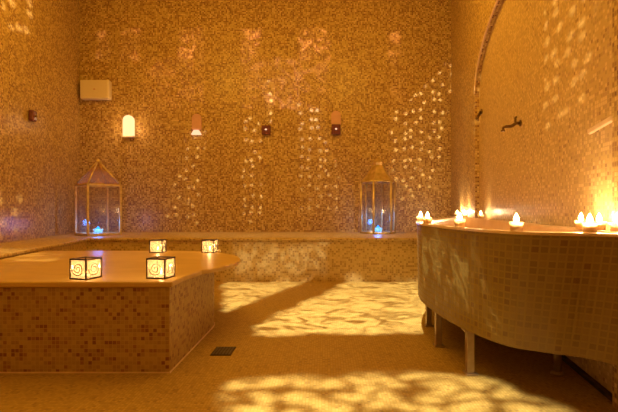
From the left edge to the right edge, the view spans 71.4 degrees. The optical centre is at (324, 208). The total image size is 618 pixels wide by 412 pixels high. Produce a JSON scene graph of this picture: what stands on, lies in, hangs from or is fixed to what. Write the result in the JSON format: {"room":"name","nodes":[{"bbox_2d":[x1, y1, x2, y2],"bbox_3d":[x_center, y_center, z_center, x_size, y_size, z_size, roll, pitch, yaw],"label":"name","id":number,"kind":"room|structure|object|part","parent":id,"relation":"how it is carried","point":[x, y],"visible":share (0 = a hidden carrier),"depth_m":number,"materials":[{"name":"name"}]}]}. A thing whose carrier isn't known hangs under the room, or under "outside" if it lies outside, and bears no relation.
{"room":"spa","nodes":[
{"label":"spa","id":0,"kind":"room"},
{"bbox_2d":[0,0,79,242],"bbox_3d":[-3.416,-1.400,3.230,0.201,4.700,8.041,0,0,-11],"label":"wall","id":1,"kind":"structure","parent":0,"point":[40,39],"depth_m":5.70,"materials":[{"name":"tile"}]},
{"bbox_2d":[28,110,36,121],"bbox_3d":[-3.694,-1.180,5.453,0.081,0.140,0.120,0,0,-11],"label":"wall lamp","id":2,"kind":"object","parent":1,"relation":"attached to","point":[32,115],"visible":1,"depth_m":5.40,"materials":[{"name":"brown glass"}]},
{"bbox_2d":[80,0,450,231],"bbox_3d":[-0.985,-1.400,7.200,6.900,4.700,0.200,0,0,0],"label":"wall","id":3,"kind":"structure","parent":0,"point":[242,66],"depth_m":7.10,"materials":[{"name":"tile"}]},
{"bbox_2d":[80,80,111,99],"bbox_3d":[-3.748,-1.945,7.034,0.470,0.310,0.129,0,0,0],"label":"wall box","id":4,"kind":"object","parent":3,"relation":"attached to","point":[89,89],"visible":1,"depth_m":6.98,"materials":[{"name":"beige plastic"}]},
{"bbox_2d":[122,115,134,137],"bbox_3d":[-3.225,-1.357,7.058,0.190,0.364,0.080,0,0,0],"label":"wall lamp","id":5,"kind":"object","parent":3,"relation":"attached to","point":[128,121],"visible":1,"depth_m":7.03,"materials":[{"name":"white glass"}]},
{"bbox_2d":[191,114,201,134],"bbox_3d":[-2.114,-1.395,7.068,0.160,0.347,0.060,0,0,0],"label":"wall lamp","id":6,"kind":"object","parent":3,"relation":"attached to","point":[196,118],"visible":1,"depth_m":7.07,"materials":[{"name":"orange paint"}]},
{"bbox_3d":[-2.114,-1.259,7.068,0.160,0.074,0.060,0,0,0],"label":"glowing glass","id":7,"kind":"part","parent":6,"relation":"part of","materials":[{"name":"white glass"}]},
{"bbox_2d":[262,125,270,134],"bbox_3d":[-0.966,-1.296,7.052,0.145,0.149,0.092,0,0,0],"label":"wall lamp","id":8,"kind":"object","parent":3,"relation":"attached to","point":[266,129],"visible":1,"depth_m":7.03,"materials":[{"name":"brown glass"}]},
{"bbox_2d":[331,111,340,134],"bbox_3d":[0.182,-1.420,7.052,0.160,0.396,0.092,0,0,0],"label":"wall lamp","id":9,"kind":"object","parent":3,"relation":"attached to","point":[335,116],"visible":1,"depth_m":7.07,"materials":[{"name":"pink paint"}]},
{"bbox_2d":[0,282,617,411],"bbox_3d":[-0.800,1.000,3.250,7.600,0.100,8.400,0,0,0],"label":"floor","id":10,"kind":"structure","parent":0,"point":[300,346],"depth_m":2.53,"materials":[{"name":"tile"}]},
{"bbox_2d":[0,251,240,372],"bbox_3d":[-1.754,0.683,3.381,2.128,0.533,1.838,0,0,0],"label":"platform","id":11,"kind":"object","parent":10,"relation":"on","point":[121,320],"visible":0.98,"depth_m":2.49,"materials":[{"name":"tile"}]},
{"bbox_2d":[69,256,101,279],"bbox_3d":[-1.441,0.355,2.593,0.127,0.122,0.127,0,0,16],"label":"cube","id":12,"kind":"object","parent":11,"relation":"on","point":[85,276],"visible":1,"depth_m":2.57,"materials":[{"name":"metal"}]},
{"bbox_2d":[149,239,165,252],"bbox_3d":[-1.606,0.355,4.135,0.127,0.122,0.127,0,0,-3],"label":"cube","id":13,"kind":"object","parent":11,"relation":"on","point":[153,245],"visible":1,"depth_m":4.11,"materials":[{"name":"metal"}]},
{"bbox_2d":[146,256,174,278],"bbox_3d":[-0.999,0.355,2.618,0.127,0.122,0.127,0,0,9],"label":"cube","id":14,"kind":"object","parent":11,"relation":"on","point":[158,275],"visible":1,"depth_m":2.60,"materials":[{"name":"metal"}]},
{"bbox_2d":[201,239,217,252],"bbox_3d":[-1.106,0.355,4.135,0.127,0.122,0.127,0,0,5],"label":"cube","id":15,"kind":"object","parent":11,"relation":"on","point":[206,240],"visible":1,"depth_m":4.10,"materials":[{"name":"metal"}]},
{"bbox_2d":[0,232,417,281],"bbox_3d":[-0.984,0.665,3.698,6.120,0.570,6.796,0,0,0],"label":"tiled bench","id":16,"kind":"object","parent":10,"relation":"on","point":[264,256],"visible":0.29,"depth_m":5.63,"materials":[{"name":"tile"}]},
{"bbox_2d":[74,159,121,236],"bbox_3d":[-3.298,-0.178,6.250,0.471,1.115,0.471,0,0,41],"label":"lantern","id":17,"kind":"object","parent":16,"relation":"on","point":[96,232],"visible":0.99,"depth_m":6.22,"materials":[{"name":"gold metal"}]},
{"bbox_3d":[-0.984,0.398,3.698,6.117,0.035,6.796,0,0,0],"label":"seat","id":18,"kind":"part","parent":16,"relation":"part of","materials":[{"name":"tile"}]},
{"bbox_2d":[360,152,395,233],"bbox_3d":[0.828,-0.254,6.720,0.576,1.267,0.504,0,0,-9],"label":"lantern","id":19,"kind":"object","parent":16,"relation":"on","point":[377,174],"visible":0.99,"depth_m":6.64,"materials":[{"name":"gold metal"}]},
{"bbox_3d":[0.828,-0.029,6.720,0.576,0.817,0.504,0,0,-9],"label":"frame","id":20,"kind":"part","parent":19,"relation":"part of","materials":[{"name":"gold metal"}]},
{"bbox_2d":[210,347,235,355],"bbox_3d":[-0.677,0.947,2.870,0.135,0.005,0.170,0,0,0],"label":"floor drain","id":21,"kind":"object","parent":10,"relation":"on","point":[218,351],"visible":1,"depth_m":2.85,"materials":[{"name":"metal"}]},
{"bbox_2d":[416,216,617,376],"bbox_3d":[1.301,0.527,4.114,0.930,0.845,4.724,0,0,9],"label":"basin","id":22,"kind":"object","parent":10,"relation":"on","point":[553,289],"visible":1,"depth_m":2.06,"materials":[{"name":"tile"}]},
{"bbox_2d":[417,211,424,221],"bbox_3d":[0.790,0.061,3.554,0.064,0.086,0.064,0,0,38],"label":"votive candle","id":23,"kind":"object","parent":22,"relation":"on","point":[420,217],"visible":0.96,"depth_m":3.53,"materials":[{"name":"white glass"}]},
{"bbox_2d":[417,216,424,221],"bbox_3d":[0.790,0.083,3.554,0.064,0.044,0.064,0,0,38],"label":"glass cup","id":24,"kind":"object","parent":23,"relation":"on","point":[419,218],"depth_m":3.53,"materials":[{"name":"glass"}]},
{"bbox_2d":[423,212,431,223],"bbox_3d":[0.734,0.061,3.078,0.064,0.086,0.064,0,0,-21],"label":"votive candle","id":25,"kind":"object","parent":22,"relation":"on","point":[427,220],"visible":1,"depth_m":3.06,"materials":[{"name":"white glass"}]},
{"bbox_2d":[423,217,431,223],"bbox_3d":[0.734,0.083,3.078,0.064,0.044,0.064,0,0,-21],"label":"glass cup","id":26,"kind":"object","parent":25,"relation":"on","point":[427,220],"depth_m":3.06,"materials":[{"name":"glass"}]},
{"bbox_3d":[0.841,0.820,3.490,0.076,0.260,0.075,0,0,0],"label":"leg","id":27,"kind":"part","parent":22,"relation":"part of","materials":[{"name":"metal"}]},
{"bbox_3d":[0.786,0.820,2.980,0.076,0.260,0.075,0,0,0],"label":"leg","id":28,"kind":"part","parent":22,"relation":"part of","materials":[{"name":"metal"}]},
{"bbox_2d":[454,213,464,226],"bbox_3d":[0.776,0.061,2.476,0.064,0.086,0.064,0,0,-36],"label":"votive candle","id":29,"kind":"object","parent":22,"relation":"on","point":[459,222],"visible":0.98,"depth_m":2.46,"materials":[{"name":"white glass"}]},
{"bbox_2d":[454,219,464,226],"bbox_3d":[0.776,0.083,2.476,0.064,0.044,0.064,0,0,-36],"label":"glass cup","id":30,"kind":"object","parent":29,"relation":"on","point":[458,222],"depth_m":2.45,"materials":[{"name":"glass"}]},
{"bbox_3d":[0.836,0.820,2.480,0.076,0.260,0.075,0,0,0],"label":"leg","id":31,"kind":"part","parent":22,"relation":"part of","materials":[{"name":"metal"}]},
{"bbox_3d":[1.333,0.261,4.094,0.861,0.288,4.576,0,0,9],"label":"bowl","id":32,"kind":"part","parent":22,"relation":"part of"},
{"bbox_2d":[509,213,523,230],"bbox_3d":[0.903,0.061,2.028,0.064,0.086,0.064,0,0,-20],"label":"votive candle","id":33,"kind":"object","parent":22,"relation":"on","point":[516,225],"visible":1,"depth_m":2.01,"materials":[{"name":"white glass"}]},
{"bbox_2d":[574,213,586,228],"bbox_3d":[1.362,0.061,2.288,0.064,0.086,0.064,0,0,-13],"label":"votive candle","id":34,"kind":"object","parent":22,"relation":"on","point":[578,225],"visible":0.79,"depth_m":2.28,"materials":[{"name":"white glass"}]},
{"bbox_2d":[581,214,597,232],"bbox_3d":[1.161,0.061,1.886,0.064,0.086,0.064,0,0,6],"label":"votive candle","id":35,"kind":"object","parent":22,"relation":"on","point":[589,227],"visible":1,"depth_m":1.87,"materials":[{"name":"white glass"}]},
{"bbox_2d":[592,213,606,229],"bbox_3d":[1.361,0.061,2.135,0.064,0.086,0.064,0,0,31],"label":"votive candle","id":36,"kind":"object","parent":22,"relation":"on","point":[601,224],"visible":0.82,"depth_m":2.11,"materials":[{"name":"white wax"}]},
{"bbox_2d":[608,213,617,231],"bbox_3d":[1.339,0.061,1.975,0.064,0.086,0.064,0,0,-24],"label":"votive candle","id":37,"kind":"object","parent":22,"relation":"on","point":[613,226],"visible":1,"depth_m":1.97,"materials":[{"name":"white wax"}]},
{"bbox_2d":[509,222,523,230],"bbox_3d":[0.903,0.083,2.028,0.064,0.044,0.064,0,0,-20],"label":"glass cup","id":38,"kind":"object","parent":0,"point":[514,226],"depth_m":2.00,"materials":[{"name":"glass"}]},
{"bbox_2d":[479,0,611,392],"bbox_3d":[1.714,-1.400,3.329,0.201,4.700,7.972,0,0,8],"label":"wall","id":39,"kind":"structure","parent":0,"point":[547,64],"depth_m":3.02,"materials":[{"name":"tile"}]},
{"bbox_2d":[475,109,482,119],"bbox_3d":[1.794,-1.102,5.026,0.057,0.155,0.195,0,0,41],"label":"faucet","id":40,"kind":"object","parent":39,"relation":"attached to","point":[481,110],"visible":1,"depth_m":5.04,"materials":[{"name":"brown metal"}]},
{"bbox_2d":[474,0,498,93],"bbox_3d":[1.602,-1.735,3.651,0.026,0.673,3.193,0,0,8],"label":"trim","id":41,"kind":"structure","parent":39,"relation":"attached to","point":[496,2],"depth_m":4.79,"materials":[{"name":"stone"}]},
{"bbox_2d":[501,116,521,131],"bbox_3d":[1.574,-0.719,3.644,0.162,0.122,0.054,0,0,8],"label":"faucet","id":42,"kind":"object","parent":39,"relation":"attached to","point":[519,123],"visible":1,"depth_m":3.63,"materials":[{"name":"brown metal"}]},
{"bbox_3d":[1.569,-0.699,3.645,0.152,0.081,0.035,0,0,8],"label":"spout","id":43,"kind":"part","parent":42,"relation":"part of","materials":[{"name":"brown metal"}]},
{"bbox_2d":[451,0,617,409],"bbox_3d":[1.589,-1.400,3.346,0.050,4.700,7.972,0,0,8],"label":"wall","id":44,"kind":"structure","parent":39,"relation":"attached to","point":[469,18],"depth_m":5.56,"materials":[{"name":"tile"}]},
{"bbox_2d":[562,355,611,401],"bbox_3d":[1.636,0.940,3.646,0.031,0.020,3.150,0,0,8],"label":"baseboard","id":45,"kind":"structure","parent":39,"relation":"attached to","point":[582,373],"depth_m":2.37,"materials":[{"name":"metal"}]},
{"bbox_2d":[587,116,611,133],"bbox_3d":[1.442,-0.435,2.236,0.039,0.050,0.251,0,0,8],"label":"wall rail","id":46,"kind":"object","parent":39,"relation":"attached to","point":[608,120],"visible":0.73,"depth_m":2.23,"materials":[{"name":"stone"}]},
{"bbox_2d":[574,220,586,228],"bbox_3d":[1.362,0.083,2.288,0.064,0.044,0.064,0,0,-13],"label":"glass cup","id":47,"kind":"object","parent":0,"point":[578,225],"depth_m":2.27,"materials":[{"name":"glass"}]},
{"bbox_2d":[581,223,597,232],"bbox_3d":[1.161,0.083,1.886,0.064,0.044,0.064,0,0,6],"label":"glass cup","id":48,"kind":"object","parent":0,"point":[586,227],"depth_m":1.86,"materials":[{"name":"glass"}]},
{"bbox_2d":[592,221,606,229],"bbox_3d":[1.361,0.083,2.135,0.064,0.044,0.064,0,0,31],"label":"glass cup","id":49,"kind":"object","parent":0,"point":[601,224],"depth_m":2.11,"materials":[{"name":"glass"}]},
{"bbox_2d":[608,222,617,231],"bbox_3d":[1.339,0.083,1.975,0.064,0.044,0.064,0,0,-24],"label":"glass cup","id":50,"kind":"object","parent":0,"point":[613,226],"depth_m":1.96,"materials":[{"name":"glass"}]}
]}

